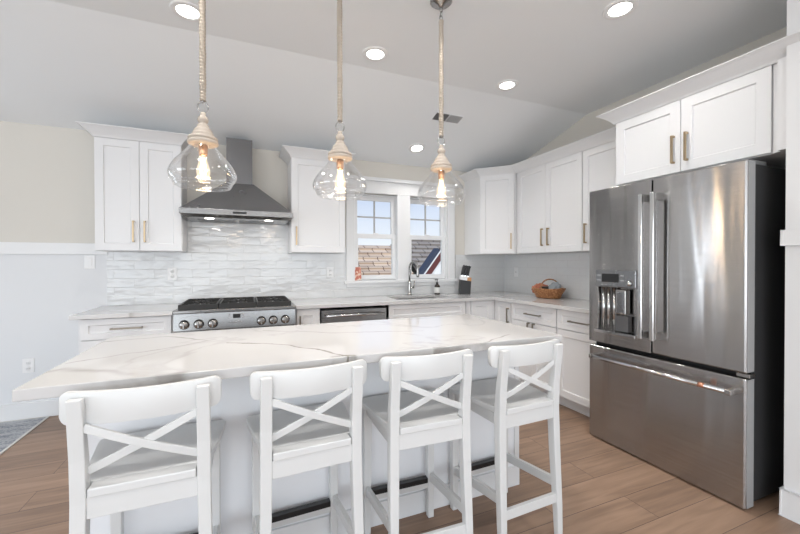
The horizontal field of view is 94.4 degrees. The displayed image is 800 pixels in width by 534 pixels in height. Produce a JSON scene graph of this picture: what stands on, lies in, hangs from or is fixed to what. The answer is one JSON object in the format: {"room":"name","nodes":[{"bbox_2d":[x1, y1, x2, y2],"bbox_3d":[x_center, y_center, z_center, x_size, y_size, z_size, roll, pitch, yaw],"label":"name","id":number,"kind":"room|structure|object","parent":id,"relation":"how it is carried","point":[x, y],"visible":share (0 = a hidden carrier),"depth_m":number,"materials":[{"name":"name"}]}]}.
{"room":"kitchen","nodes":[
{"label":"kitchen","id":0,"kind":"room"},
{"bbox_2d":[0,121,494,404],"bbox_3d":[-2.469,-0.013,3.340,8.540,2.500,0.144,0,1,-23],"label":"wall","id":1,"kind":"structure","parent":0,"point":[47,195],"depth_m":3.09,"materials":[{"name":"grey paint"}]},
{"bbox_2d":[22,358,33,372],"bbox_3d":[-3.038,0.806,3.026,0.074,0.116,0.009,0,1,-23],"label":"wall outlet","id":2,"kind":"object","parent":1,"relation":"attached to","point":[27,364],"visible":1,"depth_m":3.02,"materials":[{"name":"white plastic"}]},
{"bbox_2d":[0,399,58,421],"bbox_3d":[-2.991,1.174,3.046,0.938,0.135,0.022,0,1,-23],"label":"baseboard","id":3,"kind":"structure","parent":1,"relation":"attached to","point":[9,412],"depth_m":3.02,"materials":[{"name":"white paint"}]},
{"bbox_2d":[0,242,107,254],"bbox_3d":[-2.984,-0.153,3.039,0.959,0.096,0.022,0,1,-23],"label":"trim","id":4,"kind":"structure","parent":1,"relation":"attached to","point":[5,247],"depth_m":3.06,"materials":[{"name":"white paint"}]},
{"bbox_2d":[84,255,94,268],"bbox_3d":[-2.662,-0.043,3.175,0.074,0.116,0.011,0,1,-23],"label":"light switch","id":5,"kind":"object","parent":1,"relation":"attached to","point":[89,260],"visible":1,"depth_m":3.17,"materials":[{"name":"white plastic"}]},
{"bbox_2d":[75,121,196,251],"bbox_3d":[-2.187,-0.623,3.154,0.772,0.978,0.414,0,1,-23],"label":"upper cabinet","id":6,"kind":"object","parent":1,"relation":"attached to","point":[137,203],"visible":0.99,"depth_m":3.04,"materials":[{"name":"white paint"}]},
{"bbox_2d":[179,137,292,224],"bbox_3d":[-1.473,-0.793,3.395,0.897,0.754,0.489,0,1,-23],"label":"range hood","id":7,"kind":"object","parent":1,"relation":"attached to","point":[245,203],"visible":1,"depth_m":3.30,"materials":[{"name":"metal"}]},
{"bbox_2d":[107,219,503,305],"bbox_3d":[-0.595,-0.072,4.038,4.238,0.800,0.008,0,1,-23],"label":"wall tile","id":8,"kind":"structure","parent":1,"relation":"attached to","point":[221,260],"depth_m":3.64,"materials":[{"name":"white tile"}]},
{"bbox_2d":[167,267,176,279],"bbox_3d":[-2.095,0.061,3.405,0.074,0.116,0.009,0,1,-23],"label":"wall outlet","id":9,"kind":"object","parent":8,"relation":"attached to","point":[172,271],"visible":1,"depth_m":3.40,"materials":[{"name":"white plastic"}]},
{"bbox_2d":[327,267,333,277],"bbox_3d":[-0.747,0.059,3.966,0.074,0.116,0.009,0,1,-23],"label":"wall outlet","id":10,"kind":"object","parent":8,"relation":"attached to","point":[330,270],"visible":1,"depth_m":3.96,"materials":[{"name":"white plastic"}]},
{"bbox_2d":[279,145,354,253],"bbox_3d":[-0.835,-0.630,3.717,0.692,0.978,0.414,0,1,-23],"label":"upper cabinet","id":11,"kind":"object","parent":1,"relation":"attached to","point":[317,224],"visible":0.89,"depth_m":3.60,"materials":[{"name":"white paint"}]},
{"bbox_2d":[355,195,395,279],"bbox_3d":[-0.288,-0.332,4.233,0.493,0.945,0.074,0,1,-23],"label":"window","id":12,"kind":"structure","parent":1,"relation":"in","point":[392,236],"depth_m":4.25,"materials":[{"name":"white paint"}]},
{"bbox_2d":[344,174,457,286],"bbox_3d":[0.020,-0.391,4.343,1.410,1.220,0.182,0,1,-23],"label":"trim","id":13,"kind":"structure","parent":1,"relation":"attached to","point":[403,189],"depth_m":4.27,"materials":[{"name":"white paint"}]},
{"bbox_2d":[355,267,360,279],"bbox_3d":[-0.473,0.075,4.090,0.090,0.146,0.035,0,1,-23],"label":"card","id":14,"kind":"object","parent":13,"relation":"on","point":[357,269],"visible":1,"depth_m":4.09,"materials":[{"name":"red paper"}]},
{"bbox_2d":[410,199,444,278],"bbox_3d":[0.315,-0.336,4.484,0.493,0.945,0.074,0,1,-23],"label":"window","id":15,"kind":"structure","parent":1,"relation":"in","point":[441,236],"depth_m":4.51,"materials":[{"name":"white paint"}]},
{"bbox_2d":[0,0,586,171],"bbox_3d":[-2.291,-1.375,2.713,8.680,0.486,1.420,0,1,-23],"label":"ceiling","id":16,"kind":"structure","parent":0,"point":[61,65],"depth_m":2.94,"materials":[{"name":"white paint"}]},
{"bbox_2d":[408,143,425,152],"bbox_3d":[0.182,-1.274,3.972,0.184,0.051,0.178,0,1,-27],"label":"recessed light","id":17,"kind":"object","parent":16,"relation":"in","point":[418,147],"visible":1,"depth_m":3.97,"materials":[{"name":"white plastic"}]},
{"bbox_2d":[412,145,422,150],"bbox_3d":[0.182,-1.274,3.972,0.120,0.004,0.120,0,-14,-23],"label":"diffuser","id":18,"kind":"object","parent":17,"relation":"attached to","point":[414,147],"depth_m":3.97,"materials":[{"name":"white plastic"}]},
{"bbox_2d":[431,111,463,123],"bbox_3d":[0.448,-1.407,3.496,0.300,0.038,0.120,0,1,-23],"label":"ceiling vent","id":19,"kind":"object","parent":16,"relation":"in","point":[450,118],"visible":0.94,"depth_m":3.49,"materials":[{"name":"grey metal"}]},
{"bbox_2d":[433,113,449,120],"bbox_3d":[0.383,-1.403,3.467,0.132,0.007,0.100,0,-14,-23],"label":"grille","id":20,"kind":"object","parent":19,"relation":"attached to","point":[436,117],"depth_m":3.46,"materials":[{"name":"grey metal"}]},
{"bbox_2d":[446,115,462,123],"bbox_3d":[0.514,-1.403,3.522,0.132,0.007,0.100,0,-14,-23],"label":"grille","id":21,"kind":"object","parent":19,"relation":"attached to","point":[453,119],"depth_m":3.52,"materials":[{"name":"grey metal"}]},
{"bbox_2d":[0,404,799,533],"bbox_3d":[-0.889,1.328,-0.615,8.700,0.120,8.700,0,1,-23],"label":"floor","id":22,"kind":"structure","parent":0,"point":[607,489],"depth_m":1.99,"materials":[{"name":"brown wood"}]},
{"bbox_2d":[0,416,49,454],"bbox_3d":[-3.368,1.246,2.011,1.675,0.008,1.585,0,1,-23],"label":"rug","id":23,"kind":"object","parent":22,"relation":"on","point":[11,432],"visible":1,"depth_m":2.81,"materials":[{"name":"grey fabric"}]},
{"bbox_2d":[78,315,173,353],"bbox_3d":[-2.151,0.805,3.039,0.593,0.868,0.648,0,1,-23],"label":"base cabinet","id":24,"kind":"object","parent":22,"relation":"on","point":[91,332],"visible":0.31,"depth_m":2.74,"materials":[{"name":"white paint"}]},
{"bbox_2d":[69,303,180,319],"bbox_3d":[-2.168,0.356,3.029,0.632,0.032,0.649,0,1,-23],"label":"countertop","id":25,"kind":"structure","parent":24,"relation":"on","point":[121,311],"depth_m":2.84,"materials":[{"name":"white stone"}]},
{"bbox_2d":[58,375,225,533],"bbox_3d":[-0.816,0.798,1.250,0.404,0.908,0.424,0,1,-23],"label":"bar stool","id":26,"kind":"object","parent":22,"relation":"on","point":[173,461],"visible":1,"depth_m":1.09,"materials":[{"name":"white paint"}]},
{"bbox_2d":[172,296,295,332],"bbox_3d":[-1.433,0.715,3.292,0.916,0.841,0.727,0,1,-23],"label":"range","id":27,"kind":"object","parent":22,"relation":"on","point":[202,314],"visible":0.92,"depth_m":3.03,"materials":[{"name":"metal"}]},
{"bbox_2d":[87,350,518,533],"bbox_3d":[-0.335,0.806,1.932,2.018,0.879,0.457,0,1,-23],"label":"kitchen island","id":28,"kind":"object","parent":22,"relation":"on","point":[236,403],"visible":0.3,"depth_m":1.64,"materials":[{"name":"white paint"}]},
{"bbox_2d":[12,314,561,401],"bbox_3d":[-0.300,0.349,1.786,2.014,0.034,0.816,0,1,-23],"label":"island countertop","id":29,"kind":"structure","parent":28,"relation":"on","point":[119,362],"depth_m":1.54,"materials":[{"name":"white stone"}]},
{"bbox_2d":[246,359,366,533],"bbox_3d":[-0.373,0.796,1.441,0.404,0.908,0.424,0,1,-25],"label":"bar stool","id":30,"kind":"object","parent":22,"relation":"on","point":[298,439],"visible":1,"depth_m":1.30,"materials":[{"name":"white paint"}]},
{"bbox_2d":[295,308,319,324],"bbox_3d":[-0.923,0.798,3.551,0.212,0.868,0.648,0,1,-23],"label":"base cabinet","id":31,"kind":"object","parent":22,"relation":"on","point":[303,316],"visible":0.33,"depth_m":3.28,"materials":[{"name":"white paint"}]},
{"bbox_2d":[320,305,385,323],"bbox_3d":[-0.524,0.808,3.695,0.629,0.845,0.676,0,1,-23],"label":"dishwasher","id":32,"kind":"object","parent":22,"relation":"on","point":[359,313],"visible":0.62,"depth_m":3.42,"materials":[{"name":"silver metal"}]},
{"bbox_2d":[362,349,472,533],"bbox_3d":[0.060,0.793,1.624,0.404,0.908,0.424,0,1,-21],"label":"bar stool","id":33,"kind":"object","parent":22,"relation":"on","point":[415,417],"visible":1,"depth_m":1.49,"materials":[{"name":"white paint"}]},
{"bbox_2d":[388,301,464,318],"bbox_3d":[0.176,0.795,4.009,0.900,0.862,0.648,0,1,-23],"label":"base cabinet","id":34,"kind":"object","parent":22,"relation":"on","point":[399,311],"visible":0.16,"depth_m":3.73,"materials":[{"name":"white paint"}]},
{"bbox_2d":[461,300,493,319],"bbox_3d":[0.750,0.789,4.265,0.350,0.868,0.616,0,1,-23],"label":"base cabinet","id":35,"kind":"object","parent":22,"relation":"on","point":[484,308],"visible":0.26,"depth_m":3.99,"materials":[{"name":"white paint"}]},
{"bbox_2d":[495,300,511,323],"bbox_3d":[1.354,0.789,4.035,0.648,0.868,0.266,0,1,-23],"label":"base cabinet","id":36,"kind":"object","parent":22,"relation":"on","point":[502,308],"visible":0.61,"depth_m":3.92,"materials":[{"name":"white paint"}]},
{"bbox_2d":[449,339,562,533],"bbox_3d":[0.500,0.791,1.809,0.404,0.908,0.424,0,1,-25],"label":"bar stool","id":37,"kind":"object","parent":22,"relation":"on","point":[507,402],"visible":0.91,"depth_m":1.67,"materials":[{"name":"white paint"}]},
{"bbox_2d":[511,303,563,405],"bbox_3d":[1.522,0.793,3.632,0.648,0.868,0.603,0,1,-23],"label":"base cabinet","id":38,"kind":"object","parent":22,"relation":"on","point":[535,317],"visible":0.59,"depth_m":3.47,"materials":[{"name":"white paint"}]},
{"bbox_2d":[557,309,595,416],"bbox_3d":[1.729,0.796,3.136,0.648,0.868,0.468,0,1,-23],"label":"base cabinet","id":39,"kind":"object","parent":22,"relation":"on","point":[573,327],"visible":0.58,"depth_m":3.07,"materials":[{"name":"white paint"}]},
{"bbox_2d":[289,291,588,313],"bbox_3d":[0.486,0.347,3.420,2.721,0.032,1.969,0,1,-23],"label":"countertop","id":40,"kind":"structure","parent":39,"relation":"on","point":[569,304],"depth_m":3.68,"materials":[{"name":"white stone"}]},
{"bbox_2d":[407,261,418,295],"bbox_3d":[0.158,0.129,4.227,0.154,0.391,0.083,0,1,27],"label":"faucet","id":41,"kind":"object","parent":40,"relation":"on","point":[416,263],"visible":1,"depth_m":4.22,"materials":[{"name":"silver metal"}]},
{"bbox_2d":[386,297,440,316],"bbox_3d":[0.192,0.453,4.032,0.660,0.188,0.400,0,1,-23],"label":"sink","id":42,"kind":"object","parent":40,"relation":"in","point":[434,297],"visible":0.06,"depth_m":4.05,"materials":[{"name":"grey metal"}]},
{"bbox_2d":[434,279,439,294],"bbox_3d":[0.439,0.232,4.359,0.067,0.182,0.070,0,0,-5],"label":"soap bottle","id":43,"kind":"object","parent":40,"relation":"on","point":[437,286],"visible":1,"depth_m":4.34,"materials":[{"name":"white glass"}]},
{"bbox_2d":[458,276,470,293],"bbox_3d":[0.778,0.214,4.445,0.143,0.215,0.096,0,0,-1],"label":"knife block","id":44,"kind":"object","parent":40,"relation":"on","point":[464,282],"visible":0.91,"depth_m":4.40,"materials":[{"name":"black wood"}]},
{"bbox_2d":[532,279,565,298],"bbox_3d":[1.550,0.222,3.876,0.275,0.200,0.437,0,1,-23],"label":"wicker basket","id":45,"kind":"object","parent":40,"relation":"on","point":[539,292],"visible":0.91,"depth_m":3.77,"materials":[{"name":"brown wicker"}]},
{"bbox_2d":[531,283,547,292],"bbox_3d":[1.500,0.242,3.966,0.179,0.145,0.202,0,1,-23],"label":"folded cloth","id":46,"kind":"object","parent":45,"relation":"in","point":[536,285],"visible":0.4,"depth_m":3.94,"materials":[{"name":"brown fabric"}]},
{"bbox_2d":[549,282,561,288],"bbox_3d":[1.584,0.227,3.787,0.132,0.154,0.128,0,1,-23],"label":"pouch","id":47,"kind":"object","parent":45,"relation":"in","point":[555,285],"visible":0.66,"depth_m":3.75,"materials":[{"name":"grey fabric"}]},
{"bbox_2d":[589,159,785,509],"bbox_3d":[1.878,0.340,2.419,0.826,1.793,0.931,0,1,-23],"label":"refrigerator","id":48,"kind":"object","parent":22,"relation":"on","point":[687,269],"visible":1,"depth_m":2.08,"materials":[{"name":"grey metal"}]},
{"bbox_2d":[47,0,786,113],"bbox_3d":[-0.622,-1.527,-1.295,8.680,0.120,7.260,0,1,-23],"label":"ceiling","id":49,"kind":"structure","parent":0,"point":[562,54],"depth_m":2.37,"materials":[{"name":"white paint"}]},
{"bbox_2d":[169,0,199,21],"bbox_3d":[-1.240,-1.492,2.164,0.184,0.007,0.184,0,1,-23],"label":"recessed light","id":50,"kind":"object","parent":49,"relation":"in","point":[186,10],"visible":0.84,"depth_m":2.15,"materials":[{"name":"white plastic"}]},
{"bbox_2d":[176,5,198,18],"bbox_3d":[-1.240,-1.493,2.164,0.120,0.004,0.120,0,1,-23],"label":"diffuser","id":51,"kind":"object","parent":50,"relation":"attached to","point":[182,11],"depth_m":2.16,"materials":[{"name":"white plastic"}]},
{"bbox_2d":[167,0,236,191],"bbox_3d":[-0.869,-0.921,1.629,0.272,1.140,0.272,0,1,-20],"label":"pendant lamp","id":52,"kind":"object","parent":49,"relation":"hanging from","point":[202,137],"visible":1,"depth_m":1.62,"materials":[{"name":"beige metal"}]},
{"bbox_2d":[199,144,207,156],"bbox_3d":[-0.868,-0.514,1.633,0.036,0.049,0.036,0,1,-23],"label":"socket","id":53,"kind":"object","parent":52,"relation":"attached to","point":[203,148],"depth_m":1.62,"materials":[{"name":"gold metal"}]},
{"bbox_2d":[313,0,366,199],"bbox_3d":[-0.303,-0.924,1.865,0.272,1.140,0.272,0,1,-20],"label":"pendant lamp","id":54,"kind":"object","parent":49,"relation":"hanging from","point":[339,153],"visible":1,"depth_m":1.85,"materials":[{"name":"beige"}]},
{"bbox_2d":[336,159,343,169],"bbox_3d":[-0.302,-0.517,1.869,0.036,0.049,0.036,0,1,-23],"label":"socket","id":55,"kind":"object","parent":54,"relation":"attached to","point":[340,162],"depth_m":1.85,"materials":[{"name":"gold metal"}]},
{"bbox_2d":[362,46,387,61],"bbox_3d":[-0.174,-1.498,2.608,0.184,0.007,0.184,0,1,-23],"label":"recessed light","id":56,"kind":"object","parent":49,"relation":"in","point":[373,53],"visible":1,"depth_m":2.60,"materials":[{"name":"white plastic"}]},
{"bbox_2d":[367,50,383,58],"bbox_3d":[-0.174,-1.499,2.608,0.120,0.004,0.120,0,1,-23],"label":"diffuser","id":57,"kind":"object","parent":56,"relation":"attached to","point":[371,54],"depth_m":2.61,"materials":[{"name":"white plastic"}]},
{"bbox_2d":[417,0,465,206],"bbox_3d":[0.232,-0.927,2.088,0.272,1.140,0.272,0,1,-25],"label":"pendant lamp","id":58,"kind":"object","parent":49,"relation":"hanging from","point":[441,165],"visible":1,"depth_m":2.08,"materials":[{"name":"beige"}]},
{"bbox_2d":[438,170,443,179],"bbox_3d":[0.233,-0.520,2.092,0.036,0.049,0.036,0,1,-23],"label":"socket","id":59,"kind":"object","parent":58,"relation":"attached to","point":[440,172],"depth_m":2.08,"materials":[{"name":"gold metal"}]},
{"bbox_2d":[496,79,518,90],"bbox_3d":[0.887,-1.504,3.066,0.184,0.007,0.184,0,1,-23],"label":"recessed light","id":60,"kind":"object","parent":49,"relation":"in","point":[504,85],"visible":1,"depth_m":3.06,"materials":[{"name":"white plastic"}]},
{"bbox_2d":[500,82,514,88],"bbox_3d":[0.887,-1.505,3.066,0.120,0.004,0.120,0,1,-23],"label":"diffuser","id":61,"kind":"object","parent":60,"relation":"attached to","point":[503,85],"depth_m":3.07,"materials":[{"name":"white plastic"}]},
{"bbox_2d":[602,0,638,19],"bbox_3d":[1.278,-1.497,2.151,0.184,0.007,0.184,0,1,-23],"label":"recessed light","id":62,"kind":"object","parent":49,"relation":"in","point":[618,9],"visible":1,"depth_m":2.15,"materials":[{"name":"white plastic"}]},
{"bbox_2d":[608,2,631,15],"bbox_3d":[1.278,-1.498,2.151,0.120,0.004,0.120,0,1,-23],"label":"diffuser","id":63,"kind":"object","parent":62,"relation":"attached to","point":[618,8],"depth_m":2.15,"materials":[{"name":"white plastic"}]},
{"bbox_2d":[526,27,786,159],"bbox_3d":[2.008,-1.343,3.497,0.140,0.540,3.000,0,1,-23],"label":"wall","id":64,"kind":"structure","parent":0,"point":[589,125],"depth_m":3.31,"materials":[{"name":"grey paint"}]},
{"bbox_2d":[464,173,521,254],"bbox_3d":[1.197,-0.640,4.452,0.602,0.977,0.620,0,1,-23],"label":"upper cabinet","id":65,"kind":"object","parent":64,"relation":"attached to","point":[490,201],"visible":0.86,"depth_m":4.25,"materials":[{"name":"white paint"}]},
{"bbox_2d":[459,126,615,182],"bbox_3d":[1.359,-1.085,3.768,0.319,0.078,2.062,0,1,-32],"label":"crown molding","id":66,"kind":"structure","parent":65,"relation":"attached to","point":[609,135],"depth_m":3.65,"materials":[{"name":"white paint"}]},
{"bbox_2d":[517,151,588,253],"bbox_3d":[1.602,-0.636,3.810,0.349,0.977,0.896,0,1,-23],"label":"upper cabinet","id":67,"kind":"object","parent":64,"relation":"attached to","point":[549,195],"visible":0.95,"depth_m":3.69,"materials":[{"name":"white paint"}]},
{"bbox_2d":[582,140,615,250],"bbox_3d":[1.866,-0.631,3.175,0.349,0.977,0.474,0,1,-23],"label":"upper cabinet","id":68,"kind":"object","parent":64,"relation":"attached to","point":[599,162],"visible":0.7,"depth_m":3.22,"materials":[{"name":"white paint"}]},
{"bbox_2d":[784,0,799,494],"bbox_3d":[3.324,-0.162,-0.496,0.795,2.840,5.400,0,1,-23],"label":"wall","id":69,"kind":"structure","parent":0,"point":[792,214],"depth_m":1.82,"materials":[{"name":"white paint"}]},
{"bbox_2d":[778,486,799,523],"bbox_3d":[3.064,1.192,-0.586,0.277,0.135,5.414,0,1,-23],"label":"baseboard","id":70,"kind":"structure","parent":69,"relation":"attached to","point":[789,501],"depth_m":1.82,"materials":[{"name":"white paint"}]},
{"bbox_2d":[780,229,799,245],"bbox_3d":[3.154,-0.127,-0.559,0.477,0.079,5.414,0,1,-23],"label":"trim","id":71,"kind":"structure","parent":69,"relation":"attached to","point":[791,237],"depth_m":1.81,"materials":[{"name":"white paint"}]},
{"bbox_3d":[2.011,0.077,3.509,0.140,2.300,3.000,0,1,-23],"label":"wall","id":72,"kind":"structure","parent":0,"visible":0},
{"bbox_2d":[504,252,588,299],"bbox_3d":[1.751,0.087,3.936,0.012,0.472,1.988,0,1,-23],"label":"wall tile","id":73,"kind":"structure","parent":72,"relation":"attached to","point":[570,270],"depth_m":4.11,"materials":[{"name":"white tile"}]},
{"bbox_2d":[514,267,517,276],"bbox_3d":[1.451,0.063,4.630,0.008,0.116,0.070,0,1,-23],"label":"wall outlet","id":74,"kind":"object","parent":73,"relation":"attached to","point":[515,268],"visible":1,"depth_m":4.63,"materials":[{"name":"white plastic"}]},
{"bbox_2d":[596,31,799,185],"bbox_3d":[2.009,-0.864,2.397,0.681,0.536,1.139,0,1,-23],"label":"upper cabinet","id":75,"kind":"object","parent":72,"relation":"attached to","point":[733,110],"visible":0.96,"depth_m":2.17,"materials":[{"name":"white paint"}]},
{"label":"outside","id":76,"kind":"structure","parent":0,"visible":0},
{"bbox_3d":[-10.352,4.050,33.056,60.000,0.100,59.000,0,1,-23],"label":"ground","id":77,"kind":"structure","parent":76,"visible":0},
{"bbox_2d":[358,245,412,274],"bbox_3d":[-3.265,1.774,10.099,6.650,4.814,4.850,0,1,-23],"label":"neighbor house","id":78,"kind":"structure","parent":77,"relation":"on","point":[372,259],"depth_m":10.26,"materials":[{"name":"beige brick"}]},
{"bbox_2d":[412,240,440,273],"bbox_3d":[2.924,1.573,13.326,6.640,5.134,5.253,0,1,-23],"label":"neighbor house","id":79,"kind":"structure","parent":77,"relation":"on","point":[421,249],"depth_m":11.67,"materials":[{"name":"grey brick"}]},
{"bbox_2d":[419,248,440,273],"bbox_3d":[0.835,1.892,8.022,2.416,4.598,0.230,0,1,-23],"label":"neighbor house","id":80,"kind":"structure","parent":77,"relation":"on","point":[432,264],"depth_m":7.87,"materials":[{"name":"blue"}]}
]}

